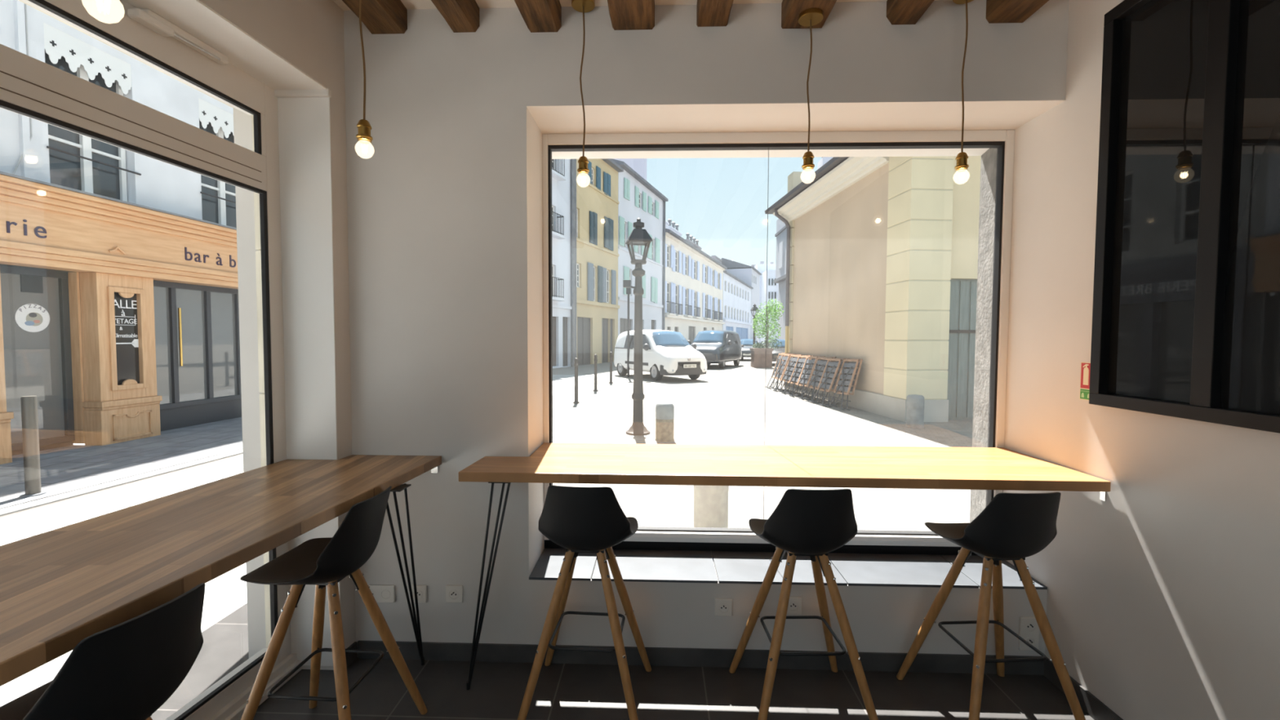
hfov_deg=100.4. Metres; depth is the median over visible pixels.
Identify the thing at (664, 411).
bollard
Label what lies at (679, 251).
shutter
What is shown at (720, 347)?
van
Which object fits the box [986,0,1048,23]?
ceiling beam
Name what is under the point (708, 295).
shutter
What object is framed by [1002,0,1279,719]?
wall
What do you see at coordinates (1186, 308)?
window
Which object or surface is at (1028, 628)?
wall socket
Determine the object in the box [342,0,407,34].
ceiling beam
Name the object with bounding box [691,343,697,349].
mirror
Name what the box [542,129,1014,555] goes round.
window
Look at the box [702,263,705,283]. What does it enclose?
shutter
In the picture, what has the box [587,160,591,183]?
shutter
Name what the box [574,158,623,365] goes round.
house
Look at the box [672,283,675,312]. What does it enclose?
shutter
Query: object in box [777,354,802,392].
table
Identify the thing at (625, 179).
shutter
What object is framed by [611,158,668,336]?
house
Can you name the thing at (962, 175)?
pendant lamp
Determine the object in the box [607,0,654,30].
ceiling beam
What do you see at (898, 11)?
ceiling beam
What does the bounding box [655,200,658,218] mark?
shutter
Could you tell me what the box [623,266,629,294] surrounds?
shutter
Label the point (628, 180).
shutter
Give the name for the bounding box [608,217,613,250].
shutter
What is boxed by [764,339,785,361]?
hatchback car
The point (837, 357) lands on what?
table
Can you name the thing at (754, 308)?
street lamp
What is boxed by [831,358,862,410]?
table
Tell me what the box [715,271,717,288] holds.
shutter
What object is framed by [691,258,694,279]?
shutter
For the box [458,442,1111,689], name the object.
bar table
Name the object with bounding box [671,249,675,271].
shutter
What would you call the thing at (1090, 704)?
baseboard
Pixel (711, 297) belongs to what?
shutter
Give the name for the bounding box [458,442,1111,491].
countertop
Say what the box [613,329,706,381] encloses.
delivery van
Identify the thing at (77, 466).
pavement
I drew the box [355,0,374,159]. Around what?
pendant lamp
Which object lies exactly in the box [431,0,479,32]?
ceiling beam
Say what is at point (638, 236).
street lamp
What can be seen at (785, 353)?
table
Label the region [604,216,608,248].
shutter
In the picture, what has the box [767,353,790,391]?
table
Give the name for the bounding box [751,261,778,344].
house
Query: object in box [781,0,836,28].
ceiling beam
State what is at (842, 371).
table
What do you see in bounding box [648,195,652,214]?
shutter
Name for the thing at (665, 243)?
shutter
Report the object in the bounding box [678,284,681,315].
shutter
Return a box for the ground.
[552,344,973,530]
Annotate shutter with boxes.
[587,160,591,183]
[587,262,593,301]
[589,210,593,244]
[593,212,597,245]
[595,165,600,191]
[597,265,602,302]
[602,266,606,302]
[603,171,607,195]
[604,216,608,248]
[606,173,610,196]
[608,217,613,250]
[611,269,616,304]
[619,215,624,246]
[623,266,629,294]
[624,177,626,199]
[626,178,630,200]
[627,221,632,250]
[634,227,638,252]
[635,186,639,208]
[641,245,644,255]
[641,273,645,297]
[642,191,646,212]
[647,234,652,259]
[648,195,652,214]
[651,276,654,302]
[653,277,657,303]
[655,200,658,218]
[655,237,660,263]
[665,243,666,266]
[665,280,666,312]
[671,244,674,267]
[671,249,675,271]
[671,282,674,313]
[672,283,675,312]
[678,250,681,273]
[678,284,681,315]
[682,253,685,275]
[682,286,685,314]
[688,255,691,276]
[688,288,691,315]
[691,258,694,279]
[691,289,694,315]
[697,261,699,280]
[697,291,699,307]
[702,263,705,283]
[702,293,705,317]
[707,266,710,284]
[707,294,710,311]
[710,267,712,285]
[710,295,712,318]
[714,270,716,287]
[714,297,716,319]
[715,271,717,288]
[715,297,717,311]
[719,273,721,289]
[719,299,721,319]
[778,240,782,268]
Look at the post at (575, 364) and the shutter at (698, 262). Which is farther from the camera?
the shutter at (698, 262)
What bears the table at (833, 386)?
on the ground
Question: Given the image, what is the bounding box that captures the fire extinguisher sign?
[1080,361,1090,400]
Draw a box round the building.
[764,155,981,422]
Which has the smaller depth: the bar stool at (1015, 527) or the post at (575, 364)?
the bar stool at (1015, 527)
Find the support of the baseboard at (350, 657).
attached to the wall at (308, 34)
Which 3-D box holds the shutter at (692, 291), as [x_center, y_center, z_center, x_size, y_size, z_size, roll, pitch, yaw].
[5.133,-5.528,51.675,0.065,2.487,0.908,1,3,20]
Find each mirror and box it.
[643,343,649,350]
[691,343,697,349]
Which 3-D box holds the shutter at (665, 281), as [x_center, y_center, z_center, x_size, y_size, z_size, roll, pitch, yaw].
[2.032,-5.122,43.122,0.065,2.542,0.860,1,3,20]
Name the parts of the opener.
lever arm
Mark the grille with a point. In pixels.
(679, 363)
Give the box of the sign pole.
[626,287,631,377]
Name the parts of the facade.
pane, pane, guard rail, cornice, moulding, display frame, panel moulding, door handle, pane, pane, guard rail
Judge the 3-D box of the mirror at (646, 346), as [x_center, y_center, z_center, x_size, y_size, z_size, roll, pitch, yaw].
[0.247,-0.464,19.069,0.258,0.253,0.220,-1,3,-28]
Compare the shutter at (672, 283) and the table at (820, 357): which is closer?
the table at (820, 357)
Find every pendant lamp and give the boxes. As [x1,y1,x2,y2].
[81,0,124,23]
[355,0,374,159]
[571,0,595,187]
[798,8,823,183]
[952,0,973,184]
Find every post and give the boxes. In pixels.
[19,395,46,497]
[573,358,579,404]
[593,354,598,391]
[608,351,613,383]
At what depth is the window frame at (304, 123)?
2.32 m
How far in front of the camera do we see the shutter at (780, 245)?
33.85 m
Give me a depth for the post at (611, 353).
17.84 m
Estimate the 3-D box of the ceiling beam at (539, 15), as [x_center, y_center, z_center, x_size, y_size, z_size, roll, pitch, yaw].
[-0.508,-1.397,-0.099,0.167,0.123,5.088,0,2,2]
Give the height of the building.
7.650 m
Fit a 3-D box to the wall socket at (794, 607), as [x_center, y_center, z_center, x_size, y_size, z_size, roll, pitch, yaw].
[0.691,1.109,2.405,0.080,0.081,0.020,0,2,2]
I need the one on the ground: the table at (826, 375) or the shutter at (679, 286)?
the table at (826, 375)
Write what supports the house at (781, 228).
on the ground
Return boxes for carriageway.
[0,374,600,546]
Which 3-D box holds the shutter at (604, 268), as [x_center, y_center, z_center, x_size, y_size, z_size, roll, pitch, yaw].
[-2.113,-4.449,31.699,0.065,2.040,0.552,1,3,20]
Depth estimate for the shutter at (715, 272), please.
61.12 m
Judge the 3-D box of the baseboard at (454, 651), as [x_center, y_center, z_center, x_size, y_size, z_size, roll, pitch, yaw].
[0.248,1.358,2.436,3.128,0.080,0.011,0,2,2]
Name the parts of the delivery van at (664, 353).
moulding, number plate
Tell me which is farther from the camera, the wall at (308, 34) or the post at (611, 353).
the post at (611, 353)
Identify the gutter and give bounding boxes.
[0,453,243,517]
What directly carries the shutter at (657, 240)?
hanging from the house at (637, 197)
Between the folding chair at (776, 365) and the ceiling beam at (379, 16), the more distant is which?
the folding chair at (776, 365)
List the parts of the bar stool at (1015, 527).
leg, leg, leg, leg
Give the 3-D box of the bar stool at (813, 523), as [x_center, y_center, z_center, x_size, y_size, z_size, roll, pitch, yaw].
[0.652,0.937,2.151,0.491,0.949,0.491,0,2,-1]
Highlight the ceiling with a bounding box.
[332,0,940,10]
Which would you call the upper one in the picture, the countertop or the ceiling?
the ceiling
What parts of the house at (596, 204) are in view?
pane, door, pane, door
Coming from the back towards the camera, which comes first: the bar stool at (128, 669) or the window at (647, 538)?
the window at (647, 538)
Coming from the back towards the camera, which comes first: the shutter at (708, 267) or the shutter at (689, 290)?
the shutter at (708, 267)
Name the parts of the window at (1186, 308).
pane, pane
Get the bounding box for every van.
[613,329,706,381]
[687,329,742,368]
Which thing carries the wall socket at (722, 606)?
attached to the wall at (445, 214)
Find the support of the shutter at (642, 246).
hanging from the house at (637, 197)
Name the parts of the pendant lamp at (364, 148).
cord, bulb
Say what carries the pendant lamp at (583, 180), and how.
hanging from the ceiling
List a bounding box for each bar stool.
[0,582,205,719]
[240,486,427,719]
[517,484,651,719]
[728,488,878,719]
[896,492,1085,719]
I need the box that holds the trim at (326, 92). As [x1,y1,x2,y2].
[274,88,331,97]
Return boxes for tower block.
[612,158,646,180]
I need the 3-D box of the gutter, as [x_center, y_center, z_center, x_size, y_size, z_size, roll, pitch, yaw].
[-5.200,1.233,6.956,0.060,0.004,30.000,0,2,5]
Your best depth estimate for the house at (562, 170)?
26.92 m
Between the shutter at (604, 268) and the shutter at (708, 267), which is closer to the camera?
the shutter at (604, 268)
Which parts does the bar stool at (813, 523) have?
leg, leg, leg, leg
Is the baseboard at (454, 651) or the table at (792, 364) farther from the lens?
the table at (792, 364)
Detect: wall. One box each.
[198,0,355,670]
[343,0,1069,656]
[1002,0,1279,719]
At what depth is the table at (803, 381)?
13.62 m
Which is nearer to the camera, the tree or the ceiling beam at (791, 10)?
the ceiling beam at (791, 10)
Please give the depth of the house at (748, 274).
89.71 m
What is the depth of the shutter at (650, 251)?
39.41 m
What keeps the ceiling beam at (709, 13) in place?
attached to the ceiling
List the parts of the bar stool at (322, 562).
leg, leg, leg, leg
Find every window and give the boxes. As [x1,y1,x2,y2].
[0,0,302,719]
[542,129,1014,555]
[1088,0,1279,433]
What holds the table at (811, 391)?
on the ground
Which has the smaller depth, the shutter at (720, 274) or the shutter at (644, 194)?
the shutter at (644, 194)
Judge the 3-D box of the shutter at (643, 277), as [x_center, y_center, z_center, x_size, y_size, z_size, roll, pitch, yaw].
[0.259,-5.341,38.208,0.065,1.730,0.832,1,3,20]
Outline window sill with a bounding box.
[528,547,1047,589]
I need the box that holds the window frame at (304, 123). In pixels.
[124,0,340,666]
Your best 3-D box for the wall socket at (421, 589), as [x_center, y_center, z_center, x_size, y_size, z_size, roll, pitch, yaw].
[-1.026,1.082,2.462,0.080,0.081,0.020,0,2,2]
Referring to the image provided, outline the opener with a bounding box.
[127,8,228,64]
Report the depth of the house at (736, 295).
75.54 m
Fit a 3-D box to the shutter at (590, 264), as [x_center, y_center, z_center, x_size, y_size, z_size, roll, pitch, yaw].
[-2.764,-4.371,29.904,0.065,2.108,0.696,1,3,20]
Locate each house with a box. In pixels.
[551,159,574,368]
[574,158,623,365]
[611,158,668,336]
[665,218,727,342]
[711,255,753,339]
[720,257,761,342]
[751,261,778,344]
[773,218,786,339]
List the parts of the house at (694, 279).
pane, pane, balcony rail, pane, balcony rail, balcony rail, pane, balcony rail, balcony rail, balcony rail, balcony rail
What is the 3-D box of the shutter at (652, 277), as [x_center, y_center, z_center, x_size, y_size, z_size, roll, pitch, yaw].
[0.985,-5.322,40.218,0.065,1.846,0.658,1,3,20]
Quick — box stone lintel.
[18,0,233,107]
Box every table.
[0,454,441,686]
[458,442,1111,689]
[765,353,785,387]
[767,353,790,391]
[770,353,792,391]
[773,354,798,394]
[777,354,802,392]
[781,355,807,396]
[786,355,811,396]
[789,356,817,399]
[795,355,820,399]
[798,357,828,401]
[799,355,825,398]
[803,356,833,401]
[808,356,836,402]
[808,358,841,406]
[814,358,845,406]
[819,357,847,405]
[825,359,859,410]
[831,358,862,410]
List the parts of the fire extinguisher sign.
green panel, red panel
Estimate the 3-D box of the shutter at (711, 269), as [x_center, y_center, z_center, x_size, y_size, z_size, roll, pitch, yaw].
[7.912,-9.202,59.163,0.065,1.893,0.877,1,3,20]
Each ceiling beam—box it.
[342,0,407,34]
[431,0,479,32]
[514,0,561,32]
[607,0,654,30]
[696,0,733,26]
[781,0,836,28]
[886,0,933,24]
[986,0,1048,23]
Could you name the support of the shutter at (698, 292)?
hanging from the house at (694, 279)
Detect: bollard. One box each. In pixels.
[654,402,674,441]
[692,484,728,528]
[905,394,924,428]
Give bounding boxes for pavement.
[0,417,242,509]
[0,426,566,706]
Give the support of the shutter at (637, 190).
hanging from the house at (637, 197)
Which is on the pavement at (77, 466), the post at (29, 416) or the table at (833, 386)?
the post at (29, 416)
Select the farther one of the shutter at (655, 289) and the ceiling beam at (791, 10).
the shutter at (655, 289)
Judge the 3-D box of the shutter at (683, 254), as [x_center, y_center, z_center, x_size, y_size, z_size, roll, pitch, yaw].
[3.998,-8.670,48.369,0.065,1.876,0.830,1,3,20]
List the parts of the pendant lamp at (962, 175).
bulb, cord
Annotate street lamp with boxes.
[622,217,652,435]
[750,303,758,364]
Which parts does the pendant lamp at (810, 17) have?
bulb, cord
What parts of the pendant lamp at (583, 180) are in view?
cord, bulb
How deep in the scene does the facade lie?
7.44 m
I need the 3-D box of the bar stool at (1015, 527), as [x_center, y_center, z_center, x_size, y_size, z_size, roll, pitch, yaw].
[1.393,0.941,2.116,0.491,0.949,0.491,0,2,-3]
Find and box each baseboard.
[345,641,357,667]
[357,640,1044,675]
[1043,657,1123,719]
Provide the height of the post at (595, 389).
1.060 m
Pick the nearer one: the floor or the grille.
the floor
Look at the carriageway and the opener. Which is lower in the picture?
the carriageway
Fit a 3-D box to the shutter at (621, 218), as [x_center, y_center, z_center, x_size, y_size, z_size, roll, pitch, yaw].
[-1.147,-8.235,34.169,0.065,1.799,0.800,1,3,20]
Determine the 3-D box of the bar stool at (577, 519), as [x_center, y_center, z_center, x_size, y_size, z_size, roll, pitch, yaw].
[-0.210,0.933,2.175,0.491,0.949,0.491,0,2,5]
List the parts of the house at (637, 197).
door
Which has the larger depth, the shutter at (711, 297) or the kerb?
the shutter at (711, 297)
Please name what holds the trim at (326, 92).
attached to the wall at (308, 34)
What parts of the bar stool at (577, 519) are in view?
leg, leg, leg, leg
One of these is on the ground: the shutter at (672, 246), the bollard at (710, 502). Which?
the bollard at (710, 502)
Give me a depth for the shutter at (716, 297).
62.17 m
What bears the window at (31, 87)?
in the wall at (308, 34)
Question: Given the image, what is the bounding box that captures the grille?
[677,361,700,365]
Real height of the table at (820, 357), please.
1.097 m
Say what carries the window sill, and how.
attached to the wall at (445, 214)
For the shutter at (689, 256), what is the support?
hanging from the house at (694, 279)
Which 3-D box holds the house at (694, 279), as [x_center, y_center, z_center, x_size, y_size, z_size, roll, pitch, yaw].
[3.345,-7.463,55.193,6.700,13.662,24.726,1,3,20]
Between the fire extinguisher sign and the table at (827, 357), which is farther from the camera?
the table at (827, 357)
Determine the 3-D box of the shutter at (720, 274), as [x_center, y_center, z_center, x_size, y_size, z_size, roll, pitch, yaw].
[9.689,-9.424,64.064,0.065,1.942,0.906,1,3,20]
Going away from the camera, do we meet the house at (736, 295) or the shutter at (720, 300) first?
the shutter at (720, 300)
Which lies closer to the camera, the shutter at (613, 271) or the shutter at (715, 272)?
the shutter at (613, 271)
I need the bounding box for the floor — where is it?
[150,603,1093,719]
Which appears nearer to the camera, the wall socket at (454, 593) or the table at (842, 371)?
the wall socket at (454, 593)
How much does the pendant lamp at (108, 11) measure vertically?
0.826 m
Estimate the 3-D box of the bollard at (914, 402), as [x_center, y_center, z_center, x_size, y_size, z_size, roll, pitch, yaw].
[4.784,0.885,9.274,0.293,0.575,0.293,0,2,2]
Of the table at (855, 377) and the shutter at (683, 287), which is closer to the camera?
the table at (855, 377)
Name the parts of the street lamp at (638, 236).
lantern frame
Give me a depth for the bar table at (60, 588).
1.40 m
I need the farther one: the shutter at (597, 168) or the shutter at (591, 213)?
the shutter at (597, 168)
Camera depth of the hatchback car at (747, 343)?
35.54 m
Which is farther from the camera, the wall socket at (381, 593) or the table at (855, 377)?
the table at (855, 377)
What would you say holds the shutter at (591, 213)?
hanging from the house at (596, 204)
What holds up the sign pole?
on the ground
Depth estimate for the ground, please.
8.92 m
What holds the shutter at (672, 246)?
hanging from the house at (694, 279)
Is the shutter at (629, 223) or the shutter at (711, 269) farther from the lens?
the shutter at (711, 269)
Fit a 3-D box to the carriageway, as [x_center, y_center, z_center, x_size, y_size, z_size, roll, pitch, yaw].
[-4.055,1.241,6.848,2.240,0.006,30.000,0,2,5]
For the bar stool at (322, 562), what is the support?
on the floor
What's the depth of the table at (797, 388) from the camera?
14.24 m
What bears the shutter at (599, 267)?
hanging from the house at (596, 204)
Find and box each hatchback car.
[740,338,757,357]
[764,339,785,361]
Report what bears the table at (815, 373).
on the ground
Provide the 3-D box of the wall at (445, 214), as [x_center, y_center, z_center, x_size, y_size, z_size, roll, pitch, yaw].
[-0.008,-0.092,2.739,3.800,2.950,0.702,0,2,2]
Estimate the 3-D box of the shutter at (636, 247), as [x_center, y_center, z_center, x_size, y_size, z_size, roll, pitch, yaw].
[-0.261,-8.257,36.618,0.065,1.655,0.673,1,3,20]
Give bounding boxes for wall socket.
[362,584,395,602]
[409,585,426,603]
[445,584,462,602]
[714,598,732,616]
[786,595,802,614]
[1018,616,1039,650]
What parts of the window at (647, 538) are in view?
rail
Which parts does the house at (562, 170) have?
door, balcony rail, balcony rail, balcony rail, door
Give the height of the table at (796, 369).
1.074 m
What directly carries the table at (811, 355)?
on the ground
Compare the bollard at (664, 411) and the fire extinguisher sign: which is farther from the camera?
the bollard at (664, 411)
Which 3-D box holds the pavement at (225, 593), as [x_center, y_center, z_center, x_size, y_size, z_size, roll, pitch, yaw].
[-2.132,1.522,0.444,2.800,0.006,17.600,0,2,5]
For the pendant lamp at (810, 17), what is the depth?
2.22 m
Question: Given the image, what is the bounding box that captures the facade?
[0,0,241,464]
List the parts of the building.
cornice, door, door rail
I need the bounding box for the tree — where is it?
[750,297,784,368]
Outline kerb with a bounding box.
[0,448,243,515]

